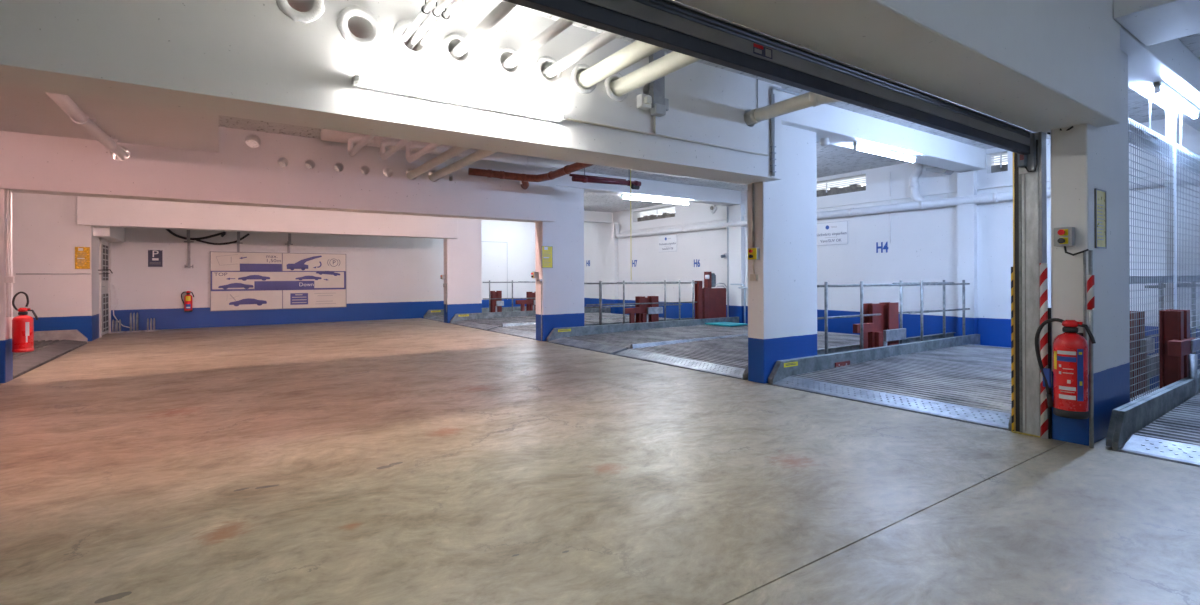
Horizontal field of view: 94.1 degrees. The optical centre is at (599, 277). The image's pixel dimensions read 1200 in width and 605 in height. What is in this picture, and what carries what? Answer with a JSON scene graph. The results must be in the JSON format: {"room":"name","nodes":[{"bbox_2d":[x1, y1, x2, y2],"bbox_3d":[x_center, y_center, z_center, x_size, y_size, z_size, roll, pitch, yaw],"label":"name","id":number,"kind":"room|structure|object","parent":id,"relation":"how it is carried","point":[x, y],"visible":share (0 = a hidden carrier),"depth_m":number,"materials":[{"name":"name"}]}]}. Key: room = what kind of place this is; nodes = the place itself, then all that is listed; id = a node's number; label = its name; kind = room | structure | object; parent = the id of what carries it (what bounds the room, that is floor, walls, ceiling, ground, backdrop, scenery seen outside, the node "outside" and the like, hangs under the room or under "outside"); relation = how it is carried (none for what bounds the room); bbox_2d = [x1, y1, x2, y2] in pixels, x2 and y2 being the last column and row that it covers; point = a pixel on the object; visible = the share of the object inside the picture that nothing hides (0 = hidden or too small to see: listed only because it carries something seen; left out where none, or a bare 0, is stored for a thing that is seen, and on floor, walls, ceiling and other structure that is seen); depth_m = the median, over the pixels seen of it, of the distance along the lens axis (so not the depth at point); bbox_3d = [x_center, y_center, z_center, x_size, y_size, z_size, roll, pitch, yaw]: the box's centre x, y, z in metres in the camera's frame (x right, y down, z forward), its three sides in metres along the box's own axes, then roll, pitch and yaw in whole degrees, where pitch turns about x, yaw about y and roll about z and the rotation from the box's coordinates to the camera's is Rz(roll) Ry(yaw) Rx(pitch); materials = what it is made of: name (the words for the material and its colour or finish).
{"room":"parking garage","nodes":[
{"label":"parking garage","id":0,"kind":"room"},
{"bbox_2d":[12,192,98,340],"bbox_3d":[-13.419,-0.244,10.855,5.640,3.720,2.450,0,0,-34],"label":"wall","id":1,"kind":"structure","parent":0,"point":[46,233],"depth_m":11.12,"materials":[{"name":"paint"}]},
{"bbox_2d":[75,247,89,268],"bbox_3d":[-10.508,-0.397,11.349,0.225,0.447,0.012,0,0,-34],"label":"plate","id":2,"kind":"object","parent":1,"relation":"attached to","point":[82,254],"visible":1,"depth_m":11.35,"materials":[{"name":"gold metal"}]},
{"bbox_2d":[99,238,110,336],"bbox_3d":[-11.260,0.206,12.705,0.109,2.200,1.320,0,0,-34],"label":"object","id":3,"kind":"structure","parent":1,"relation":"in","point":[104,245],"depth_m":12.72,"materials":[{"name":"metal"}]},
{"bbox_2d":[93,226,124,241],"bbox_3d":[-11.044,-1.490,12.598,0.260,1.250,2.250,0,0,-34],"label":"soffit box","id":4,"kind":"object","parent":1,"relation":"attached to","point":[113,234],"visible":0.29,"depth_m":12.11,"materials":[{"name":"paint"}]},
{"bbox_2d":[0,86,218,152],"bbox_3d":[-7.221,-1.949,3.660,7.800,0.370,5.030,0,0,-34],"label":"ceiling","id":5,"kind":"structure","parent":0,"point":[21,110],"depth_m":6.37,"materials":[{"name":"paint"}]},
{"bbox_2d":[111,219,535,331],"bbox_3d":[-8.628,0.383,15.780,19.100,5.020,0.300,0,0,-34],"label":"wall","id":6,"kind":"structure","parent":0,"point":[387,278],"depth_m":16.04,"materials":[{"name":"paint"}]},
{"bbox_2d":[146,249,163,267],"bbox_3d":[-11.076,-0.475,13.920,0.340,0.480,0.018,0,0,-34],"label":"parking sign","id":7,"kind":"object","parent":6,"relation":"attached to","point":[155,257],"visible":1,"depth_m":13.92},
{"bbox_2d":[181,291,193,311],"bbox_3d":[-10.467,0.607,14.188,0.213,0.530,0.190,0,0,7],"label":"fire extinguisher","id":8,"kind":"object","parent":6,"relation":"attached to","point":[187,302],"visible":1,"depth_m":14.13,"materials":[{"name":"red metal"}]},
{"bbox_2d":[184,230,193,267],"bbox_3d":[-10.445,-1.178,14.191,0.200,1.880,0.290,0,0,-34],"label":"strut","id":9,"kind":"object","parent":6,"relation":"attached to","point":[188,241],"visible":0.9,"depth_m":14.26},
{"bbox_2d":[166,229,225,239],"bbox_3d":[-10.252,-1.092,14.206,1.258,0.296,0.080,0,0,-34],"label":"hose","id":10,"kind":"object","parent":9,"relation":"attached to","point":[222,234],"visible":0.98,"depth_m":14.22,"materials":[{"name":"rubber"}]},
{"bbox_2d":[210,251,346,310],"bbox_3d":[-8.789,0.094,15.455,3.274,1.559,0.056,0,0,-34],"label":"board","id":11,"kind":"object","parent":6,"relation":"attached to","point":[238,280],"visible":1,"depth_m":15.36,"materials":[{"name":"plastic"}]},
{"bbox_2d":[218,283,253,288],"bbox_3d":[-9.657,0.226,14.835,0.784,0.164,0.003,0,0,-34],"label":"picture","id":12,"kind":"object","parent":11,"relation":"attached to","point":[220,285],"depth_m":14.83},
{"bbox_2d":[229,298,266,305],"bbox_3d":[-9.432,0.661,14.987,0.864,0.204,0.003,0,0,-34],"label":"picture","id":13,"kind":"object","parent":11,"relation":"attached to","point":[232,301],"depth_m":14.98},
{"bbox_2d":[238,275,269,280],"bbox_3d":[-9.319,0.008,15.066,0.744,0.155,0.003,0,0,-34],"label":"picture","id":14,"kind":"object","parent":11,"relation":"attached to","point":[240,277],"depth_m":15.06},
{"bbox_2d":[287,256,321,269],"bbox_3d":[-8.324,-0.412,15.745,0.890,0.429,0.003,0,0,-34],"label":"picture","id":15,"kind":"object","parent":11,"relation":"on","point":[293,262],"depth_m":15.75},
{"bbox_2d":[314,293,335,303],"bbox_3d":[-7.885,0.601,16.041,0.560,0.312,0.003,0,0,-34],"label":"print","id":16,"kind":"object","parent":11,"relation":"attached to","point":[319,298],"depth_m":16.04,"materials":[{"name":"grey"}]},
{"bbox_2d":[0,318,1199,604],"bbox_3d":[-3.638,1.438,4.020,14.100,0.340,24.750,0,0,-34],"label":"floor","id":17,"kind":"structure","parent":0,"point":[412,461],"depth_m":3.32,"materials":[{"name":"concrete"}]},
{"bbox_2d":[0,189,12,382],"bbox_3d":[-7.769,-0.272,6.645,1.040,3.720,0.311,0,0,-34],"label":"concrete column","id":18,"kind":"structure","parent":17,"relation":"on","point":[6,354],"depth_m":6.81,"materials":[{"name":"paint"}]},
{"bbox_2d":[4,189,14,316],"bbox_3d":[-7.225,-0.294,6.840,0.080,1.560,0.060,0,0,-34],"label":"conduit","id":19,"kind":"object","parent":18,"relation":"attached to","point":[8,279],"visible":1,"depth_m":6.83,"materials":[{"name":"white plastic"}]},
{"bbox_2d":[12,292,37,352],"bbox_3d":[-7.206,0.550,6.984,0.200,0.751,0.200,0,0,11],"label":"fire extinguisher","id":20,"kind":"object","parent":18,"relation":"attached to","point":[23,324],"visible":1,"depth_m":6.93,"materials":[{"name":"red metal"}]},
{"bbox_2d":[13,330,87,378],"bbox_3d":[-11.198,1.250,7.675,5.440,0.392,5.250,0,0,-34],"label":"platform","id":21,"kind":"object","parent":17,"relation":"on","point":[48,345],"visible":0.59,"depth_m":9.92,"materials":[{"name":"metal"}]},
{"bbox_2d":[444,218,481,322],"bbox_3d":[-3.924,-0.291,15.991,1.018,3.720,0.310,0,0,-34],"label":"concrete column","id":22,"kind":"structure","parent":17,"relation":"on","point":[463,254],"depth_m":15.85,"materials":[{"name":"paint"}]},
{"bbox_2d":[424,306,602,321],"bbox_3d":[-2.727,1.208,18.278,5.440,0.392,2.080,0,0,-34],"label":"platform","id":23,"kind":"object","parent":17,"relation":"on","point":[436,315],"visible":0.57,"depth_m":17.72,"materials":[{"name":"metal"}]},
{"bbox_2d":[450,307,628,330],"bbox_3d":[-1.183,1.201,16.011,5.439,0.390,2.665,0,0,-34],"label":"platform","id":24,"kind":"object","parent":17,"relation":"on","point":[487,321],"depth_m":15.82,"materials":[{"name":"metal"}]},
{"bbox_2d":[535,186,583,340],"bbox_3d":[-0.813,-0.306,11.382,0.973,3.720,0.311,0,0,-34],"label":"concrete column","id":25,"kind":"structure","parent":17,"relation":"on","point":[562,284],"depth_m":11.25,"materials":[{"name":"paint"}]},
{"bbox_2d":[542,246,552,267],"bbox_3d":[-1.042,-0.404,11.031,0.244,0.435,0.012,0,0,-34],"label":"plate","id":26,"kind":"object","parent":25,"relation":"attached to","point":[547,251],"visible":1,"depth_m":11.03,"materials":[{"name":"yellow"}]},
{"bbox_2d":[488,317,694,339],"bbox_3d":[0.278,1.193,13.866,5.440,0.392,2.525,0,0,-34],"label":"platform","id":27,"kind":"object","parent":17,"relation":"on","point":[525,331],"visible":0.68,"depth_m":13.05,"materials":[{"name":"metal"}]},
{"bbox_2d":[584,280,681,324],"bbox_3d":[0.770,0.696,12.642,2.900,1.260,0.095,0,0,-34],"label":"guard railing","id":28,"kind":"object","parent":27,"relation":"attached to","point":[664,305],"visible":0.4,"depth_m":12.58,"materials":[{"name":"metal"}]},
{"bbox_2d":[547,317,747,354],"bbox_3d":[1.812,1.185,11.614,5.440,0.392,2.185,0,0,-34],"label":"platform","id":29,"kind":"object","parent":17,"relation":"on","point":[611,339],"visible":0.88,"depth_m":11.31,"materials":[{"name":"metal"}]},
{"bbox_2d":[747,125,816,383],"bbox_3d":[2.267,-0.321,6.915,1.035,3.720,0.242,0,0,-34],"label":"concrete column","id":30,"kind":"structure","parent":17,"relation":"on","point":[782,304],"depth_m":6.75,"materials":[{"name":"paint"}]},
{"bbox_2d":[614,331,955,379],"bbox_3d":[3.233,1.179,9.527,5.439,0.390,2.865,0,0,-34],"label":"platform","id":31,"kind":"object","parent":17,"relation":"on","point":[726,356],"depth_m":8.83,"materials":[{"name":"metal"}]},
{"bbox_2d":[892,280,945,343],"bbox_3d":[5.358,0.673,9.210,1.980,1.260,0.095,0,0,-34],"label":"guard railing","id":32,"kind":"object","parent":31,"relation":"attached to","point":[901,312],"visible":0.41,"depth_m":8.90,"materials":[{"name":"metal"}]},
{"bbox_2d":[768,334,1157,430],"bbox_3d":[4.916,1.170,7.056,5.440,0.392,2.485,0,0,-34],"label":"platform","id":33,"kind":"object","parent":17,"relation":"on","point":[956,378],"visible":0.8,"depth_m":6.47,"materials":[{"name":"metal"}]},
{"bbox_2d":[817,280,969,353],"bbox_3d":[4.570,0.677,8.395,4.300,1.260,0.095,0,0,-34],"label":"guard railing","id":34,"kind":"object","parent":33,"relation":"attached to","point":[921,284],"visible":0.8,"depth_m":7.89,"materials":[{"name":"metal"}]},
{"bbox_2d":[1011,132,1046,436],"bbox_3d":[3.379,0.053,4.406,0.195,2.360,0.220,0,0,-34],"label":"door frame","id":35,"kind":"structure","parent":17,"relation":"on","point":[1029,170],"depth_m":4.39,"materials":[{"name":"metal"}]},
{"bbox_2d":[1040,263,1047,438],"bbox_3d":[3.405,0.561,4.287,0.048,1.345,0.048,0,0,-34],"label":"pole","id":36,"kind":"object","parent":17,"relation":"on","point":[1043,266],"visible":1,"depth_m":4.27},
{"bbox_2d":[1050,50,1129,445],"bbox_3d":[3.931,-0.330,4.469,1.033,3.720,0.224,0,0,-34],"label":"concrete column","id":37,"kind":"structure","parent":17,"relation":"on","point":[1086,157],"depth_m":4.25,"materials":[{"name":"paint"}]},
{"bbox_2d":[1048,308,1051,438],"bbox_3d":[3.443,0.733,4.281,0.035,1.000,0.015,0,0,-34],"label":"strip","id":38,"kind":"object","parent":37,"relation":"attached to","point":[1049,309],"visible":0.71,"depth_m":4.27,"materials":[{"name":"black rubber"}]},
{"bbox_2d":[1054,227,1074,246],"bbox_3d":[3.451,-0.303,4.160,0.110,0.140,0.110,0,0,-34],"label":"control box","id":39,"kind":"object","parent":37,"relation":"attached to","point":[1063,236],"visible":1,"depth_m":4.13,"materials":[{"name":"grey plastic"}]},
{"bbox_2d":[1035,318,1095,418],"bbox_3d":[3.406,0.654,4.089,0.296,0.708,0.232,0,0,13],"label":"fire extinguisher","id":40,"kind":"object","parent":37,"relation":"attached to","point":[1070,348],"visible":1,"depth_m":4.01,"materials":[{"name":"red metal"}]},
{"bbox_2d":[1061,368,1073,392],"bbox_3d":[3.352,0.738,4.009,0.009,0.171,0.079,0,0,-39],"label":"print","id":41,"kind":"object","parent":40,"relation":"on","point":[1067,374],"depth_m":4.01},
{"bbox_2d":[1083,250,1094,447],"bbox_3d":[3.549,0.517,4.057,0.042,1.430,0.064,0,0,-34],"label":"pole","id":42,"kind":"object","parent":37,"relation":"attached to","point":[1090,306],"visible":0.9,"depth_m":4.04,"materials":[{"name":"metal"}]},
{"bbox_2d":[1094,188,1106,248],"bbox_3d":[3.787,-0.442,4.229,0.235,0.443,0.012,0,0,-34],"label":"plate","id":43,"kind":"object","parent":37,"relation":"attached to","point":[1100,218],"visible":1,"depth_m":4.22,"materials":[{"name":"grey"}]},
{"bbox_2d":[1097,204,1103,239],"bbox_3d":[3.782,-0.417,4.222,0.148,0.266,0.002,0,0,-34],"label":"print","id":44,"kind":"object","parent":43,"relation":"attached to","point":[1100,207],"depth_m":4.22,"materials":[{"name":"grey"}]},
{"bbox_2d":[1128,88,1199,401],"bbox_3d":[6.002,-0.170,5.889,3.967,3.380,0.064,0,0,-34],"label":"mesh fence","id":45,"kind":"object","parent":37,"relation":"attached to","point":[1166,147],"visible":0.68,"depth_m":5.54,"materials":[{"name":"metal"}]},
{"bbox_2d":[1106,371,1199,466],"bbox_3d":[6.627,1.161,4.543,5.440,0.392,2.525,0,0,-34],"label":"platform","id":46,"kind":"object","parent":17,"relation":"on","point":[1163,423],"visible":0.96,"depth_m":4.20,"materials":[{"name":"metal"}]},
{"bbox_2d":[605,223,617,313],"bbox_3d":[0.387,0.518,18.683,0.129,4.660,0.550,0,0,-34],"label":"wall","id":47,"kind":"structure","parent":0,"point":[611,241],"depth_m":18.57,"materials":[{"name":"paint"}]},
{"bbox_2d":[115,0,1199,212],"bbox_3d":[-1.590,-2.262,5.428,19.100,0.200,24.750,0,0,-34],"label":"ceiling","id":48,"kind":"structure","parent":0,"point":[831,159],"depth_m":9.14,"materials":[{"name":"paint"}]},
{"bbox_2d":[77,196,457,238],"bbox_3d":[-7.319,-1.604,13.532,7.850,1.060,0.400,0,0,-34],"label":"ceiling beam","id":49,"kind":"structure","parent":48,"relation":"attached to","point":[91,211],"depth_m":12.83,"materials":[{"name":"paint"}]},
{"bbox_2d":[0,127,555,222],"bbox_3d":[-6.479,-1.608,7.450,13.290,1.060,0.400,0,0,-34],"label":"ceiling beam","id":50,"kind":"structure","parent":48,"relation":"attached to","point":[240,174],"depth_m":8.33,"materials":[{"name":"paint"}]},
{"bbox_2d":[520,181,528,189],"bbox_3d":[-1.498,-1.780,10.667,0.228,0.217,0.916,0,0,-21],"label":"pipe","id":51,"kind":"object","parent":50,"relation":"attached to","point":[524,185],"visible":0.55,"depth_m":10.44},
{"bbox_2d":[468,162,592,181],"bbox_3d":[-0.271,-1.829,8.695,4.585,0.207,1.164,0,0,42],"label":"pipe","id":52,"kind":"object","parent":51,"relation":"attached to","point":[567,169],"visible":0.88,"depth_m":9.86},
{"bbox_2d":[0,0,781,184],"bbox_3d":[-3.474,-1.623,2.877,13.110,1.060,0.482,0,0,-34],"label":"ceiling beam","id":53,"kind":"structure","parent":48,"relation":"attached to","point":[292,62],"depth_m":3.94,"materials":[{"name":"paint"}]},
{"bbox_2d":[45,92,128,160],"bbox_3d":[-5.139,-1.670,5.400,0.193,0.170,5.707,0,0,-32],"label":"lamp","id":54,"kind":"object","parent":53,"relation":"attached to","point":[65,102],"visible":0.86,"depth_m":5.97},
{"bbox_2d":[347,0,516,155],"bbox_3d":[-1.574,-1.827,5.207,0.339,0.306,6.370,0,0,-34],"label":"pipe","id":55,"kind":"object","parent":53,"relation":"attached to","point":[503,8],"visible":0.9,"depth_m":3.94,"materials":[{"name":"plastic"}]},
{"bbox_2d":[351,75,565,122],"bbox_3d":[-0.993,-1.335,4.237,1.640,0.060,0.129,0,0,-34],"label":"lamp","id":56,"kind":"object","parent":53,"relation":"attached to","point":[356,81],"visible":1,"depth_m":4.14,"materials":[{"name":"white plastic"}]},
{"bbox_2d":[380,18,574,159],"bbox_3d":[-1.237,-1.829,5.437,0.309,0.306,6.370,0,0,-34],"label":"pipe","id":57,"kind":"object","parent":53,"relation":"attached to","point":[561,24],"visible":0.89,"depth_m":4.19,"materials":[{"name":"plastic"}]},
{"bbox_2d":[406,0,674,162],"bbox_3d":[-0.719,-1.831,5.792,0.842,0.312,6.373,0,0,-34],"label":"pipe","id":58,"kind":"object","parent":53,"relation":"attached to","point":[605,37],"visible":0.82,"depth_m":4.44,"materials":[{"name":"plastic"}]},
{"bbox_2d":[406,8,720,179],"bbox_3d":[-1.256,-1.729,6.561,0.146,0.154,8.350,0,0,-34],"label":"pipe","id":59,"kind":"object","parent":53,"relation":"attached to","point":[636,51],"visible":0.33,"depth_m":4.57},
{"bbox_2d":[428,22,759,180],"bbox_3d":[-0.950,-1.730,6.770,0.150,0.158,8.351,0,0,-34],"label":"pipe","id":60,"kind":"object","parent":53,"relation":"attached to","point":[673,61],"visible":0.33,"depth_m":4.79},
{"bbox_2d":[637,50,668,116],"bbox_3d":[0.510,-1.843,5.242,0.340,0.620,0.120,0,0,-34],"label":"box","id":61,"kind":"object","parent":53,"relation":"attached to","point":[656,101],"visible":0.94,"depth_m":5.25,"materials":[{"name":"grey plastic"}]},
{"bbox_2d":[637,94,651,109],"bbox_3d":[0.420,-1.632,5.180,0.120,0.120,0.120,0,0,-34],"label":"switch","id":62,"kind":"object","parent":61,"relation":"attached to","point":[644,101],"depth_m":5.15,"materials":[{"name":"white plastic"}]},
{"bbox_2d":[565,118,768,155],"bbox_3d":[0.777,-1.356,5.476,2.660,0.025,0.019,0,0,-34],"label":"conduit","id":63,"kind":"object","parent":53,"relation":"attached to","point":[569,119],"visible":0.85,"depth_m":5.33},
{"bbox_2d":[770,86,798,175],"bbox_3d":[2.104,-1.642,6.362,0.447,1.003,0.039,0,0,-31],"label":"conduit","id":64,"kind":"object","parent":53,"relation":"attached to","point":[772,146],"visible":0.98,"depth_m":6.26,"materials":[{"name":"grey plastic"}]},
{"bbox_2d":[421,0,429,14],"bbox_3d":[-1.122,-1.929,3.597,0.056,0.470,0.012,0,0,-34],"label":"hanger","id":65,"kind":"object","parent":48,"relation":"hanging from","point":[425,13],"visible":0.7,"depth_m":3.59,"materials":[{"name":"metal"}]},
{"bbox_2d":[402,0,436,43],"bbox_3d":[-0.869,-1.726,3.226,0.040,0.070,2.501,0,0,-34],"label":"pipe","id":66,"kind":"object","parent":65,"relation":"hanging from","point":[430,3],"visible":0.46,"depth_m":3.71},
{"bbox_2d":[441,8,449,19],"bbox_3d":[-1.015,-1.930,3.670,0.056,0.470,0.012,0,0,-34],"label":"hanger","id":67,"kind":"object","parent":48,"relation":"hanging from","point":[443,17],"visible":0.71,"depth_m":3.66,"materials":[{"name":"metal"}]},
{"bbox_2d":[413,0,461,50],"bbox_3d":[-0.761,-1.726,3.299,0.032,0.062,2.500,0,0,-34],"label":"pipe","id":68,"kind":"object","parent":67,"relation":"hanging from","point":[455,3],"visible":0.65,"depth_m":3.78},
{"bbox_2d":[320,129,575,168],"bbox_3d":[-2.208,-2.039,9.090,4.200,0.184,0.184,0,0,-34],"label":"air duct","id":69,"kind":"object","parent":48,"relation":"attached to","point":[325,134],"visible":0.44,"depth_m":9.07,"materials":[{"name":"metal"}]},
{"bbox_2d":[584,211,612,223],"bbox_3d":[-1.915,-1.990,17.347,5.420,0.340,0.380,0,0,-34],"label":"beam","id":70,"kind":"structure","parent":48,"relation":"attached to","point":[589,216],"depth_m":18.41,"materials":[{"name":"paint"}]},
{"bbox_2d":[572,168,640,189],"bbox_3d":[0.140,-1.880,9.826,1.375,0.581,0.127,0,0,-30],"label":"pipe","id":71,"kind":"object","parent":48,"relation":"hanging from","point":[635,185],"visible":0.88,"depth_m":9.79,"materials":[{"name":"metal"}]},
{"bbox_2d":[556,169,740,205],"bbox_3d":[1.209,-2.006,12.760,5.420,0.340,0.400,0,0,-34],"label":"beam","id":72,"kind":"structure","parent":48,"relation":"attached to","point":[651,188],"depth_m":12.66,"materials":[{"name":"paint"}]},
{"bbox_2d":[621,194,689,204],"bbox_3d":[1.301,-1.794,12.822,2.000,0.129,0.060,0,0,-34],"label":"lamp","id":73,"kind":"object","parent":72,"relation":"attached to","point":[622,195],"visible":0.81,"depth_m":12.76,"materials":[{"name":"white plastic"}]},
{"bbox_2d":[744,79,901,124],"bbox_3d":[2.258,-1.946,5.728,1.872,0.571,0.742,0,0,16],"label":"drain pipe","id":74,"kind":"object","parent":48,"relation":"attached to","point":[809,99],"visible":0.42,"depth_m":5.63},
{"bbox_2d":[781,91,985,172],"bbox_3d":[4.214,-2.021,8.200,5.585,0.340,0.400,0,0,-34],"label":"beam","id":75,"kind":"structure","parent":48,"relation":"attached to","point":[843,127],"depth_m":7.82,"materials":[{"name":"paint"}]},
{"bbox_2d":[853,141,915,162],"bbox_3d":[4.125,-1.808,8.054,1.600,0.129,0.060,0,0,-34],"label":"lamp","id":76,"kind":"object","parent":75,"relation":"attached to","point":[855,144],"visible":0.9,"depth_m":7.99,"materials":[{"name":"white plastic"}]},
{"bbox_2d":[675,0,1119,135],"bbox_3d":[-1.792,-1.631,0.554,13.275,1.060,0.455,0,0,-34],"label":"ceiling beam","id":77,"kind":"structure","parent":48,"relation":"attached to","point":[1036,66],"depth_m":3.01,"materials":[{"name":"paint"}]},
{"bbox_2d":[503,0,1030,154],"bbox_3d":[-1.305,-1.034,1.198,11.200,0.200,0.056,0,0,-34],"label":"roller shutter","id":78,"kind":"object","parent":77,"relation":"attached to","point":[671,25],"visible":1,"depth_m":2.61,"materials":[{"name":"black metal"}]},
{"bbox_2d":[754,48,770,57],"bbox_3d":[0.748,-1.039,2.567,0.115,0.034,0.001,0,0,-34],"label":"print","id":79,"kind":"object","parent":78,"relation":"attached to","point":[758,52],"depth_m":2.57,"materials":[{"name":"white"}]},
{"bbox_2d":[1113,0,1199,45],"bbox_3d":[6.340,-2.031,0.837,0.860,0.340,8.235,0,0,-34],"label":"ceiling beam","id":80,"kind":"structure","parent":48,"relation":"attached to","point":[1151,22],"depth_m":3.99,"materials":[{"name":"paint"}]},
{"bbox_2d":[1120,25,1199,131],"bbox_3d":[5.958,-2.030,5.786,5.420,0.340,0.354,0,0,-34],"label":"beam","id":81,"kind":"structure","parent":48,"relation":"attached to","point":[1170,62],"depth_m":5.17,"materials":[{"name":"paint"}]},
{"bbox_2d":[1153,81,1198,118],"bbox_3d":[5.939,-1.817,5.745,1.600,0.129,0.060,0,0,-34],"label":"lamp","id":82,"kind":"object","parent":81,"relation":"attached to","point":[1160,88],"visible":0.85,"depth_m":5.63,"materials":[{"name":"white plastic"}]},
{"bbox_3d":[-1.064,-1.930,3.636,0.056,0.470,0.012,0,0,-34],"label":"hanger","id":83,"kind":"object","parent":48,"relation":"hanging from","visible":0},
{"bbox_2d":[406,0,450,49],"bbox_3d":[-0.811,-1.726,3.265,0.044,0.074,2.501,0,0,-34],"label":"pipe","id":84,"kind":"object","parent":83,"relation":"hanging from","point":[441,6],"visible":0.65,"depth_m":3.76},
{"bbox_2d":[728,204,744,322],"bbox_3d":[3.455,0.503,14.178,0.129,4.660,0.450,0,0,-34],"label":"wall","id":85,"kind":"structure","parent":0,"point":[736,235],"depth_m":14.08,"materials":[{"name":"paint"}]},
{"bbox_2d":[727,206,728,316],"bbox_3d":[3.269,-0.391,14.303,0.044,2.850,0.042,0,0,-34],"label":"conduit","id":86,"kind":"object","parent":85,"relation":"attached to","point":[727,206],"visible":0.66,"depth_m":14.28,"materials":[{"name":"grey plastic"}]},
{"bbox_2d":[584,117,1199,389],"bbox_3d":[6.149,0.310,10.690,0.402,5.020,24.750,0,0,-34],"label":"wall","id":87,"kind":"structure","parent":0,"point":[923,245],"depth_m":10.94,"materials":[{"name":"paint"}]},
{"bbox_2d":[637,206,674,221],"bbox_3d":[1.785,-1.914,17.102,0.380,0.370,2.030,0,0,-34],"label":"window","id":88,"kind":"structure","parent":87,"relation":"in","point":[666,212],"depth_m":17.16,"materials":[{"name":"glass"}]},
{"bbox_2d":[659,234,676,251],"bbox_3d":[1.990,-1.000,16.422,0.014,0.500,0.800,0,0,-34],"label":"notice","id":89,"kind":"object","parent":87,"relation":"attached to","point":[667,243],"visible":1,"depth_m":16.39,"materials":[{"name":"paper"}]},
{"bbox_2d":[817,220,847,245],"bbox_3d":[4.974,-0.945,12.041,0.014,0.500,0.800,0,0,-34],"label":"notice","id":90,"kind":"object","parent":87,"relation":"attached to","point":[828,233],"visible":0.95,"depth_m":12.00,"materials":[{"name":"paper"}]},
{"bbox_2d":[817,176,865,196],"bbox_3d":[5.030,-1.930,12.337,0.380,0.370,2.040,0,0,-34],"label":"window","id":91,"kind":"structure","parent":87,"relation":"in","point":[849,185],"depth_m":12.06,"materials":[{"name":"glass"}]},
{"bbox_2d":[620,163,1179,231],"bbox_3d":[6.743,-1.553,9.407,0.049,0.060,21.950,0,0,-34],"label":"trim","id":92,"kind":"structure","parent":87,"relation":"attached to","point":[1048,178],"depth_m":11.01,"materials":[{"name":"paint"}]},
{"bbox_2d":[615,172,1198,237],"bbox_3d":[6.551,-1.512,9.557,0.168,0.549,21.415,0,0,-34],"label":"pipe","id":93,"kind":"object","parent":87,"relation":"attached to","point":[996,196],"visible":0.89,"depth_m":10.73,"materials":[{"name":"metal"}]},
{"bbox_2d":[909,163,925,201],"bbox_3d":[5.946,-1.763,10.461,0.160,0.866,0.288,0,0,-34],"label":"pipe","id":94,"kind":"object","parent":93,"relation":"attached to","point":[914,183],"visible":0.88,"depth_m":10.44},
{"bbox_2d":[991,153,1007,172],"bbox_3d":[6.902,-1.939,9.589,0.380,0.370,0.350,0,0,-34],"label":"window","id":95,"kind":"structure","parent":87,"relation":"in","point":[999,159],"depth_m":9.61,"materials":[{"name":"glass"}]},
{"bbox_2d":[957,171,977,335],"bbox_3d":[6.441,0.488,9.793,0.129,4.660,0.260,0,0,-34],"label":"pillar","id":96,"kind":"structure","parent":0,"point":[966,181],"depth_m":9.73,"materials":[{"name":"paint"}]},
{"bbox_3d":[-1.733,2.279,5.315,18.700,1.360,24.750,0,0,-34],"label":"floor","id":97,"kind":"structure","parent":0,"visible":0},
{"bbox_2d":[490,291,503,311],"bbox_3d":[-3.052,1.630,16.646,0.342,2.470,0.239,0,0,-34],"label":"frame","id":98,"kind":"object","parent":97,"relation":"on","point":[496,305],"visible":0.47,"depth_m":16.64,"materials":[{"name":"metal"}]},
{"bbox_2d":[515,292,535,310],"bbox_3d":[-2.171,1.651,17.245,0.933,2.420,0.239,0,0,-34],"label":"frame","id":99,"kind":"object","parent":97,"relation":"on","point":[530,303],"visible":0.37,"depth_m":17.20,"materials":[{"name":"metal"}]},
{"bbox_2d":[483,280,535,311],"bbox_3d":[-2.155,0.711,17.159,3.050,1.260,0.095,0,0,-34],"label":"guard railing","id":100,"kind":"object","parent":99,"relation":"attached to","point":[489,282],"visible":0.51,"depth_m":16.78,"materials":[{"name":"metal"}]},
{"bbox_2d":[625,296,662,322],"bbox_3d":[0.959,1.635,12.566,1.058,2.420,0.239,0,0,-34],"label":"frame","id":101,"kind":"object","parent":97,"relation":"on","point":[641,313],"visible":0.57,"depth_m":12.60,"materials":[{"name":"metal"}]},
{"bbox_2d":[586,280,696,324],"bbox_3d":[1.020,0.695,12.498,3.150,1.260,0.095,0,0,-34],"label":"guard railing","id":102,"kind":"object","parent":101,"relation":"attached to","point":[679,282],"visible":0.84,"depth_m":12.42,"materials":[{"name":"metal"}]},
{"bbox_2d":[694,272,727,318],"bbox_3d":[2.752,1.346,13.781,1.112,2.980,0.310,0,0,-34],"label":"control cabinet","id":103,"kind":"object","parent":97,"relation":"on","point":[711,302],"visible":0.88,"depth_m":13.65,"materials":[{"name":"metal"}]},
{"bbox_2d":[853,302,905,348],"bbox_3d":[4.093,1.605,8.215,1.241,2.450,0.239,0,0,-34],"label":"frame","id":104,"kind":"object","parent":97,"relation":"on","point":[882,330],"visible":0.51,"depth_m":8.21,"materials":[{"name":"metal"}]},
{"bbox_2d":[1130,311,1153,397],"bbox_3d":[5.525,1.593,5.809,0.899,2.460,0.239,0,0,-34],"label":"frame","id":105,"kind":"object","parent":97,"relation":"on","point":[1147,346],"visible":0.11,"depth_m":5.77,"materials":[{"name":"metal"}]},
{"bbox_2d":[1145,282,1197,385],"bbox_3d":[6.785,0.666,6.564,2.600,1.260,0.095,0,0,-34],"label":"guard railing","id":106,"kind":"object","parent":105,"relation":"attached to","point":[1193,282],"visible":0.14,"depth_m":6.68,"materials":[{"name":"metal"}]},
{"bbox_2d":[1159,309,1199,394],"bbox_3d":[5.717,1.572,5.492,0.722,2.500,0.239,0,0,-34],"label":"frame","id":107,"kind":"object","parent":97,"relation":"on","point":[1176,345],"visible":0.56,"depth_m":5.45,"materials":[{"name":"metal"}]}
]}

